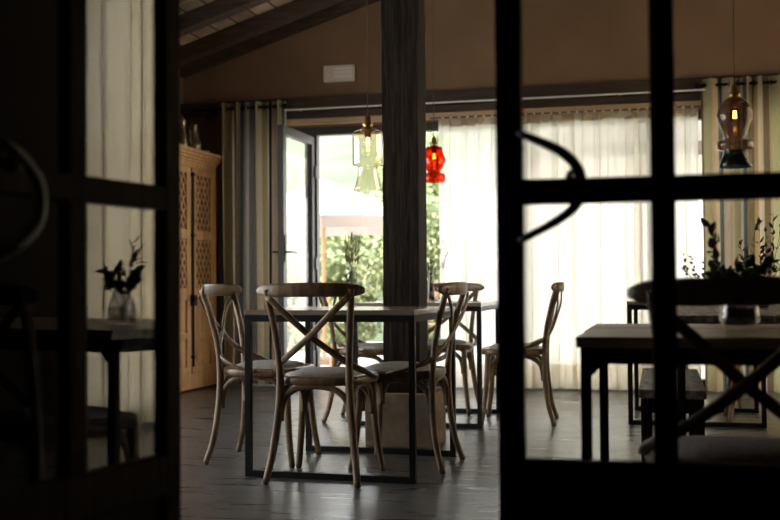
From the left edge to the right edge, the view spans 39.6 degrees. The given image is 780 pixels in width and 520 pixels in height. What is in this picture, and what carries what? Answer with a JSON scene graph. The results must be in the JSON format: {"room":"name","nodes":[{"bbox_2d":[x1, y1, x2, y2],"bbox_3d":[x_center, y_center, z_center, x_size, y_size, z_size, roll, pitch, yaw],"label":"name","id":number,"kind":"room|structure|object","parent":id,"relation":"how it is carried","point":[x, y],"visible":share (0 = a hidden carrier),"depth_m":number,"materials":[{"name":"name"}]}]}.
{"room":"restaurant","nodes":[
{"label":"restaurant","id":0,"kind":"room"},
{"bbox_2d":[0,0,141,490],"bbox_3d":[-0.302,-1.534,2.340,6.580,4.900,0.050,-1,-1,14],"label":"window","id":1,"kind":"structure","parent":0,"point":[28,28],"depth_m":2.38,"materials":[{"name":"clear glass"}]},
{"bbox_2d":[0,0,180,519],"bbox_3d":[-0.546,-0.162,1.922,0.100,2.120,0.629,-1,-1,23],"label":"door","id":2,"kind":"structure","parent":1,"relation":"in","point":[148,487],"depth_m":1.94,"materials":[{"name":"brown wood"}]},
{"bbox_2d":[142,0,152,456],"bbox_3d":[0.193,-0.193,2.116,1.445,2.200,0.090,-1,-1,14],"label":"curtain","id":3,"kind":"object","parent":1,"relation":"attached to","point":[147,28],"depth_m":2.25,"materials":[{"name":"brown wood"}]},
{"bbox_2d":[494,0,779,519],"bbox_3d":[0.508,-0.168,2.001,0.629,2.120,0.071,-1,-1,14],"label":"door","id":4,"kind":"structure","parent":1,"relation":"in","point":[665,487],"depth_m":2.01,"materials":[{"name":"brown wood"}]},
{"bbox_2d":[180,77,183,116],"bbox_3d":[-3.316,-0.517,4.318,0.250,3.000,11.150,-1,-1,14],"label":"wall","id":5,"kind":"structure","parent":0,"point":[181,79],"depth_m":9.68,"materials":[{"name":"brown paint"}]},
{"bbox_2d":[180,0,293,45],"bbox_3d":[0.074,-2.966,3.962,7.300,2.412,12.200,-1,-1,14],"label":"ceiling","id":6,"kind":"structure","parent":0,"point":[188,5],"depth_m":8.93,"materials":[{"name":"brown wood"}]},
{"bbox_2d":[180,0,270,36],"bbox_3d":[1.066,-2.763,7.891,6.580,2.191,0.130,-1,-1,14],"label":"rafter","id":7,"kind":"object","parent":6,"relation":"attached to","point":[213,12],"depth_m":8.44,"materials":[{"name":"brown wood"}]},
{"bbox_2d":[180,0,345,66],"bbox_3d":[1.221,-2.750,8.511,6.580,2.191,0.130,-1,-1,14],"label":"rafter","id":8,"kind":"object","parent":6,"relation":"attached to","point":[294,10],"depth_m":9.04,"materials":[{"name":"brown wood"}]},
{"bbox_2d":[180,0,379,77],"bbox_3d":[1.320,-2.754,8.909,6.580,2.166,0.090,-1,-1,14],"label":"rafter","id":9,"kind":"object","parent":6,"relation":"attached to","point":[345,7],"visible":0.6,"depth_m":9.44,"materials":[{"name":"brown wood"}]},
{"bbox_2d":[352,15,383,191],"bbox_3d":[-0.112,-1.529,5.174,0.147,2.407,0.147,-1,-2,39],"label":"pendant lamp","id":10,"kind":"object","parent":6,"relation":"hanging from","point":[367,129],"visible":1,"depth_m":5.14,"materials":[{"name":"glass"}]},
{"bbox_2d":[359,114,375,136],"bbox_3d":[-0.106,-0.641,5.153,0.084,0.110,0.084,-1,-1,14],"label":"socket","id":11,"kind":"object","parent":10,"relation":"attached to","point":[367,129],"depth_m":5.14,"materials":[{"name":"gold metal"}]},
{"bbox_2d":[426,0,445,176],"bbox_3d":[0.276,-1.587,6.982,0.156,2.175,0.156,-1,-2,35],"label":"pendant lamp","id":12,"kind":"object","parent":6,"relation":"hanging from","point":[433,147],"visible":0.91,"depth_m":6.96,"materials":[{"name":"glass"}]},
{"bbox_2d":[428,136,439,152],"bbox_3d":[0.282,-0.742,6.963,0.084,0.110,0.084,-1,-1,14],"label":"socket","id":13,"kind":"object","parent":12,"relation":"attached to","point":[433,147],"depth_m":6.95,"materials":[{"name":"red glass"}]},
{"bbox_2d":[716,0,753,168],"bbox_3d":[1.500,-1.841,4.768,0.158,2.871,0.158,-2,-2,44],"label":"pendant lamp","id":14,"kind":"object","parent":6,"relation":"hanging from","point":[738,158],"visible":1,"depth_m":4.72,"materials":[{"name":"amber-brown glass"},{"name":"teal glass"},{"name":"aged brass"}]},
{"bbox_2d":[725,82,743,107],"bbox_3d":[1.508,-0.722,4.742,0.084,0.110,0.084,-1,-1,14],"label":"socket","id":15,"kind":"object","parent":14,"relation":"attached to","point":[734,98],"depth_m":4.73,"materials":[{"name":"gold metal"}]},
{"bbox_2d":[181,384,779,519],"bbox_3d":[0.029,1.002,3.579,7.100,0.120,11.400,-1,-1,14],"label":"floor","id":16,"kind":"structure","parent":0,"point":[468,489],"depth_m":5.38,"materials":[{"name":"grey wood"}]},
{"bbox_2d":[180,144,221,391],"bbox_3d":[-1.796,0.074,8.960,0.430,1.980,1.103,-1,-1,14],"label":"tall cabinet","id":17,"kind":"object","parent":16,"relation":"on","point":[198,167],"visible":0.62,"depth_m":9.04,"materials":[{"name":"brown wood"}]},
{"bbox_2d":[180,115,188,145],"bbox_3d":[-1.754,-1.069,9.088,0.112,0.305,0.138,-2,-2,44],"label":"bottle","id":18,"kind":"object","parent":17,"relation":"on","point":[183,133],"visible":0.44,"depth_m":9.07,"materials":[{"name":"glass"}]},
{"bbox_2d":[188,124,201,149],"bbox_3d":[-1.684,-1.037,9.299,0.143,0.250,0.139,0,-2,-32],"label":"pitcher","id":19,"kind":"object","parent":17,"relation":"on","point":[194,142],"visible":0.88,"depth_m":9.27,"materials":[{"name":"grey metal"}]},
{"bbox_2d":[198,284,321,467],"bbox_3d":[-0.652,0.553,5.387,0.522,0.873,0.494,-1,-1,14],"label":"chair","id":20,"kind":"object","parent":16,"relation":"on","point":[263,366],"visible":0.76,"depth_m":5.26,"materials":[{"name":"brown wood"}]},
{"bbox_2d":[256,283,385,488],"bbox_3d":[-0.293,0.538,4.838,0.494,0.873,0.522,-1,-1,14],"label":"chair","id":21,"kind":"object","parent":16,"relation":"on","point":[353,376],"visible":1,"depth_m":4.69,"materials":[{"name":"brown wood"}]},
{"bbox_2d":[244,306,455,483],"bbox_3d":[-0.163,0.606,5.177,0.800,0.750,0.800,-1,-1,16],"label":"dining table","id":22,"kind":"object","parent":16,"relation":"on","point":[410,314],"visible":0.9,"depth_m":4.87,"materials":[{"name":"brown wood"}]},
{"bbox_2d":[342,230,361,282],"bbox_3d":[-0.191,0.042,5.428,0.104,0.388,0.058,-1,-1,14],"label":"potted plant","id":23,"kind":"object","parent":22,"relation":"on","point":[356,255],"visible":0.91,"depth_m":5.43,"materials":[{"name":"green plant"}]},
{"bbox_2d":[319,297,382,422],"bbox_3d":[-0.176,0.586,6.940,0.522,0.873,0.494,-1,-1,14],"label":"chair","id":24,"kind":"object","parent":16,"relation":"on","point":[365,350],"visible":0.37,"depth_m":6.79,"materials":[{"name":"brown wood"}]},
{"bbox_2d":[365,0,445,448],"bbox_3d":[0.076,-0.854,5.932,0.370,3.699,0.360,-1,-1,14],"label":"wooden post","id":25,"kind":"object","parent":16,"relation":"on","point":[403,62],"visible":0.67,"depth_m":5.83,"materials":[{"name":"brown wood"}]},
{"bbox_2d":[348,282,468,473],"bbox_3d":[0.107,0.543,5.185,0.522,0.873,0.494,-1,-1,16],"label":"chair","id":26,"kind":"object","parent":16,"relation":"on","point":[391,371],"visible":0.85,"depth_m":5.05,"materials":[{"name":"brown wood"}]},
{"bbox_2d":[353,301,497,428],"bbox_3d":[0.255,0.643,6.943,0.800,0.750,0.800,-1,-1,14],"label":"dining table","id":27,"kind":"object","parent":16,"relation":"on","point":[479,306],"visible":0.43,"depth_m":6.50,"materials":[{"name":"black metal"}]},
{"bbox_2d":[427,239,451,295],"bbox_3d":[0.311,0.065,6.848,0.164,0.400,0.054,-1,-1,14],"label":"plant","id":28,"kind":"object","parent":27,"relation":"on","point":[442,239],"visible":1,"depth_m":6.86,"materials":[{"name":"plant"}]},
{"bbox_2d":[427,283,483,415],"bbox_3d":[0.375,0.593,7.411,0.494,0.873,0.522,-1,-1,14],"label":"chair","id":29,"kind":"object","parent":16,"relation":"on","point":[466,348],"visible":0.44,"depth_m":7.49,"materials":[{"name":"brown wood"}]},
{"bbox_2d":[482,282,564,426],"bbox_3d":[0.836,0.575,6.791,0.522,0.873,0.494,-1,-1,11],"label":"chair","id":30,"kind":"object","parent":16,"relation":"on","point":[533,351],"visible":0.85,"depth_m":6.64,"materials":[{"name":"brown wood"}]},
{"bbox_2d":[639,368,706,460],"bbox_3d":[1.262,0.746,4.855,0.262,0.435,1.140,-1,-1,14],"label":"bench","id":31,"kind":"object","parent":16,"relation":"on","point":[696,393],"visible":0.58,"depth_m":4.34,"materials":[{"name":"brown wood"}]},
{"bbox_2d":[576,324,779,459],"bbox_3d":[1.225,0.547,2.773,1.415,0.737,0.842,-1,-1,14],"label":"table","id":32,"kind":"object","parent":16,"relation":"on","point":[600,345],"visible":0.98,"depth_m":2.54,"materials":[{"name":"brown wood"}]},
{"bbox_2d":[700,216,777,328],"bbox_3d":[0.914,0.032,2.840,0.192,0.298,0.108,-1,-1,14],"label":"glass vase","id":33,"kind":"object","parent":32,"relation":"on","point":[714,265],"visible":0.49,"depth_m":2.84,"materials":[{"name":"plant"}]},
{"bbox_2d":[627,300,766,427],"bbox_3d":[1.939,0.630,6.879,0.800,0.750,0.800,-1,-1,15],"label":"dining table","id":34,"kind":"object","parent":16,"relation":"on","point":[631,305],"visible":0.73,"depth_m":6.59,"materials":[{"name":"black metal"}]},
{"bbox_2d":[680,251,705,276],"bbox_3d":[1.918,0.098,6.859,0.163,0.312,0.050,-1,-1,14],"label":"plant","id":35,"kind":"object","parent":34,"relation":"on","point":[684,258],"visible":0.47,"depth_m":6.86,"materials":[{"name":"green plant"}]},
{"bbox_2d":[627,276,779,464],"bbox_3d":[0.806,0.476,2.498,0.494,0.873,0.522,-1,-1,13],"label":"chair","id":36,"kind":"object","parent":16,"relation":"on","point":[756,290],"visible":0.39,"depth_m":2.31,"materials":[{"name":"brown wood"}]},
{"bbox_2d":[685,322,742,407],"bbox_3d":[2.274,0.586,7.715,0.494,0.873,0.522,-1,-1,18],"label":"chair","id":37,"kind":"object","parent":16,"relation":"on","point":[740,400],"visible":0.02,"depth_m":7.41,"materials":[{"name":"brown wood"}]},
{"bbox_2d":[677,306,779,435],"bbox_3d":[1.662,0.584,4.685,0.852,0.745,1.878,-1,-1,14],"label":"table","id":38,"kind":"object","parent":16,"relation":"on","point":[689,314],"visible":0.5,"depth_m":3.88,"materials":[{"name":"brown wood"}]},
{"bbox_2d":[738,214,779,308],"bbox_3d":[1.554,-0.004,4.491,0.228,0.420,0.088,-1,-1,14],"label":"plant","id":39,"kind":"object","parent":38,"relation":"on","point":[773,269],"visible":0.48,"depth_m":4.48,"materials":[{"name":"plant"}]},
{"bbox_2d":[724,366,739,421],"bbox_3d":[2.342,0.563,6.712,0.522,0.873,0.494,-1,-1,14],"label":"chair","id":40,"kind":"object","parent":16,"relation":"on","point":[730,384],"visible":0.12,"depth_m":6.58,"materials":[{"name":"brown wood"}]},
{"bbox_2d":[183,0,779,337],"bbox_3d":[1.370,-1.452,9.044,7.080,5.021,0.250,-1,-1,14],"label":"wall","id":41,"kind":"structure","parent":0,"point":[698,51],"depth_m":9.05,"materials":[{"name":"brown paint"}]},
{"bbox_2d":[191,103,287,120],"bbox_3d":[-1.300,-1.318,9.488,0.892,0.140,0.176,-1,-1,14],"label":"pole","id":42,"kind":"object","parent":41,"relation":"attached to","point":[284,105],"visible":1,"depth_m":9.47,"materials":[{"name":"black metal"}]},
{"bbox_2d":[218,100,286,384],"bbox_3d":[-1.200,-0.151,9.375,0.611,2.440,0.213,-1,-1,14],"label":"striped curtain","id":43,"kind":"object","parent":42,"relation":"hanging from","point":[247,138],"visible":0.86,"depth_m":9.38,"materials":[{"name":"fabric"}]},
{"bbox_2d":[324,64,354,82],"bbox_3d":[-0.440,-1.607,9.335,0.270,0.140,0.069,-1,-1,14],"label":"emergency light","id":44,"kind":"object","parent":41,"relation":"attached to","point":[335,73],"visible":1,"depth_m":9.32,"materials":[{"name":"beige plastic"}]},
{"bbox_2d":[334,67,351,77],"bbox_3d":[-0.405,-1.612,9.309,0.160,0.088,0.006,-1,-1,14],"label":"diffuser","id":45,"kind":"object","parent":44,"relation":"attached to","point":[339,72],"depth_m":9.31,"materials":[{"name":"white paint"}]},
{"bbox_2d":[180,73,779,116],"bbox_3d":[1.331,-1.375,8.882,6.580,0.110,0.080,-1,-1,14],"label":"curtain rod","id":46,"kind":"object","parent":41,"relation":"attached to","point":[679,83],"visible":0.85,"depth_m":8.99,"materials":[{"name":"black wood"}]},
{"bbox_2d":[285,89,704,110],"bbox_3d":[0.790,-1.312,8.941,3.480,0.012,0.075,-1,-1,14],"label":"track","id":47,"kind":"object","parent":46,"relation":"attached to","point":[619,94],"visible":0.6,"depth_m":8.89,"materials":[{"name":"grey metal"}]},
{"bbox_2d":[267,110,706,390],"bbox_3d":[1.036,-0.059,9.057,4.940,2.240,0.080,-1,-1,14],"label":"window","id":48,"kind":"structure","parent":41,"relation":"in","point":[316,132],"depth_m":9.45,"materials":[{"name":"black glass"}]},
{"bbox_2d":[272,125,317,386],"bbox_3d":[-0.772,-0.016,9.048,0.178,2.120,0.810,-1,-1,14],"label":"door","id":49,"kind":"structure","parent":48,"relation":"attached to","point":[283,131],"depth_m":8.72,"materials":[{"name":"grey metal"}]},
{"bbox_2d":[286,93,700,119],"bbox_3d":[1.227,-1.281,8.916,4.500,0.055,0.060,-1,-1,14],"label":"lintel","id":50,"kind":"object","parent":41,"relation":"attached to","point":[686,96],"visible":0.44,"depth_m":8.98,"materials":[{"name":"brown wood"}]},
{"bbox_2d":[286,101,700,125],"bbox_3d":[1.230,-1.223,8.922,4.500,0.050,0.045,-1,-1,14],"label":"trim","id":51,"kind":"structure","parent":41,"relation":"attached to","point":[378,118],"depth_m":9.01,"materials":[{"name":"brown dark stained wood"}]},
{"bbox_2d":[430,105,702,118],"bbox_3d":[1.405,-1.195,8.778,2.210,0.012,0.024,-1,-1,14],"label":"curtain rod","id":52,"kind":"object","parent":41,"relation":"attached to","point":[700,105],"visible":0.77,"depth_m":8.76,"materials":[{"name":"white paint"}]},
{"bbox_2d":[438,117,496,387],"bbox_3d":[0.682,-0.063,8.938,0.553,2.228,0.118,-1,-1,14],"label":"sheer curtain","id":53,"kind":"object","parent":52,"relation":"hanging from","point":[467,193],"visible":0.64,"depth_m":8.94,"materials":[{"name":"fabric"}]},
{"bbox_2d":[523,114,572,388],"bbox_3d":[1.228,-0.069,8.832,0.549,2.228,0.119,-1,-1,14],"label":"sheer curtain","id":54,"kind":"object","parent":52,"relation":"hanging from","point":[547,256],"visible":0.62,"depth_m":8.81,"materials":[{"name":"fabric"}]},
{"bbox_2d":[570,110,641,390],"bbox_3d":[1.726,-0.076,8.673,0.543,2.228,0.095,-1,-1,14],"label":"sheer curtain","id":55,"kind":"object","parent":52,"relation":"hanging from","point":[605,237],"visible":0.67,"depth_m":8.67,"materials":[{"name":"fabric"}]},
{"bbox_2d":[639,108,700,376],"bbox_3d":[2.193,-0.082,8.582,0.502,2.228,0.093,-1,-1,19],"label":"sheer curtain","id":56,"kind":"object","parent":52,"relation":"hanging from","point":[686,120],"visible":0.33,"depth_m":8.57,"materials":[{"name":"fabric"}]},
{"bbox_2d":[694,80,776,88],"bbox_3d":[2.959,-1.372,8.427,1.152,0.140,0.176,-1,-1,14],"label":"pole","id":57,"kind":"object","parent":41,"relation":"attached to","point":[696,85],"visible":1,"depth_m":8.42,"materials":[{"name":"black metal"}]},
{"bbox_2d":[701,74,779,392],"bbox_3d":[2.934,-0.203,8.343,1.007,2.440,0.199,-1,-1,14],"label":"striped curtain","id":58,"kind":"object","parent":57,"relation":"hanging from","point":[736,220],"visible":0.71,"depth_m":8.41,"materials":[{"name":"beige fabric"}]},
{"label":"outside","id":59,"kind":"structure","parent":0,"visible":0},
{"bbox_2d":[289,342,704,378],"bbox_3d":[1.662,1.239,12.806,21.000,0.110,7.300,-1,-1,14],"label":"terrace","id":60,"kind":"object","parent":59,"point":[298,356],"depth_m":12.94,"materials":[{"name":"stone"}]},
{"bbox_2d":[287,297,330,351],"bbox_3d":[-0.991,0.791,13.537,0.444,0.876,0.482,-2,-2,44],"label":"folding chair","id":61,"kind":"object","parent":60,"relation":"on","point":[329,298],"visible":0.14,"depth_m":13.57,"materials":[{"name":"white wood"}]},
{"bbox_2d":[329,326,334,366],"bbox_3d":[-0.317,0.858,11.702,0.760,0.651,0.705,0,-1,3],"label":"garden table","id":62,"kind":"object","parent":60,"relation":"on","point":[330,363],"visible":0.02,"depth_m":11.47,"materials":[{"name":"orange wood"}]},
{"bbox_2d":[287,171,382,364],"bbox_3d":[-0.766,0.084,12.509,2.143,2.220,2.143,-1,-1,15],"label":"parasol","id":63,"kind":"object","parent":60,"relation":"on","point":[343,209],"visible":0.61,"depth_m":11.89,"materials":[{"name":"fabric"}]},
{"bbox_2d":[287,184,440,351],"bbox_3d":[-1.910,0.159,15.122,6.762,2.583,1.716,-1,-1,14],"label":"hedge","id":64,"kind":"object","parent":60,"relation":"on","point":[369,269],"visible":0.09,"depth_m":14.35,"materials":[{"name":"green plant"}]},
{"bbox_2d":[427,292,439,356],"bbox_3d":[0.320,0.760,12.581,0.482,0.876,0.444,-1,-2,34],"label":"folding chair","id":65,"kind":"object","parent":60,"relation":"on","point":[433,293],"visible":0.08,"depth_m":12.61,"materials":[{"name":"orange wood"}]},
{"bbox_2d":[698,121,701,173],"bbox_3d":[2.755,-0.380,11.898,4.018,3.070,4.018,-1,-2,35],"label":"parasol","id":66,"kind":"object","parent":60,"relation":"on","point":[699,122],"visible":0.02,"depth_m":10.29,"materials":[{"name":"fabric"}]},
{"bbox_2d":[699,201,703,276],"bbox_3d":[5.745,0.056,14.570,9.900,2.400,0.250,-1,-1,14],"label":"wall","id":67,"kind":"structure","parent":60,"relation":"on","point":[700,202],"depth_m":14.82,"materials":[{"name":"white paint"}]},
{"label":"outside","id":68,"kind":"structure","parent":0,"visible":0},
{"bbox_2d":[286,132,438,341],"bbox_3d":[14.929,-10.145,60.406,120.000,24.879,90.000,-1,-1,14],"label":"hillside","id":69,"kind":"structure","parent":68,"point":[335,152],"depth_m":35.34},
{"bbox_2d":[373,132,438,200],"bbox_3d":[1.055,-0.944,24.432,2.867,4.327,1.620,0,-1,-1],"label":"tree","id":70,"kind":"object","parent":69,"relation":"on","point":[432,166],"visible":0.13,"depth_m":23.95,"materials":[{"name":"green plant"}]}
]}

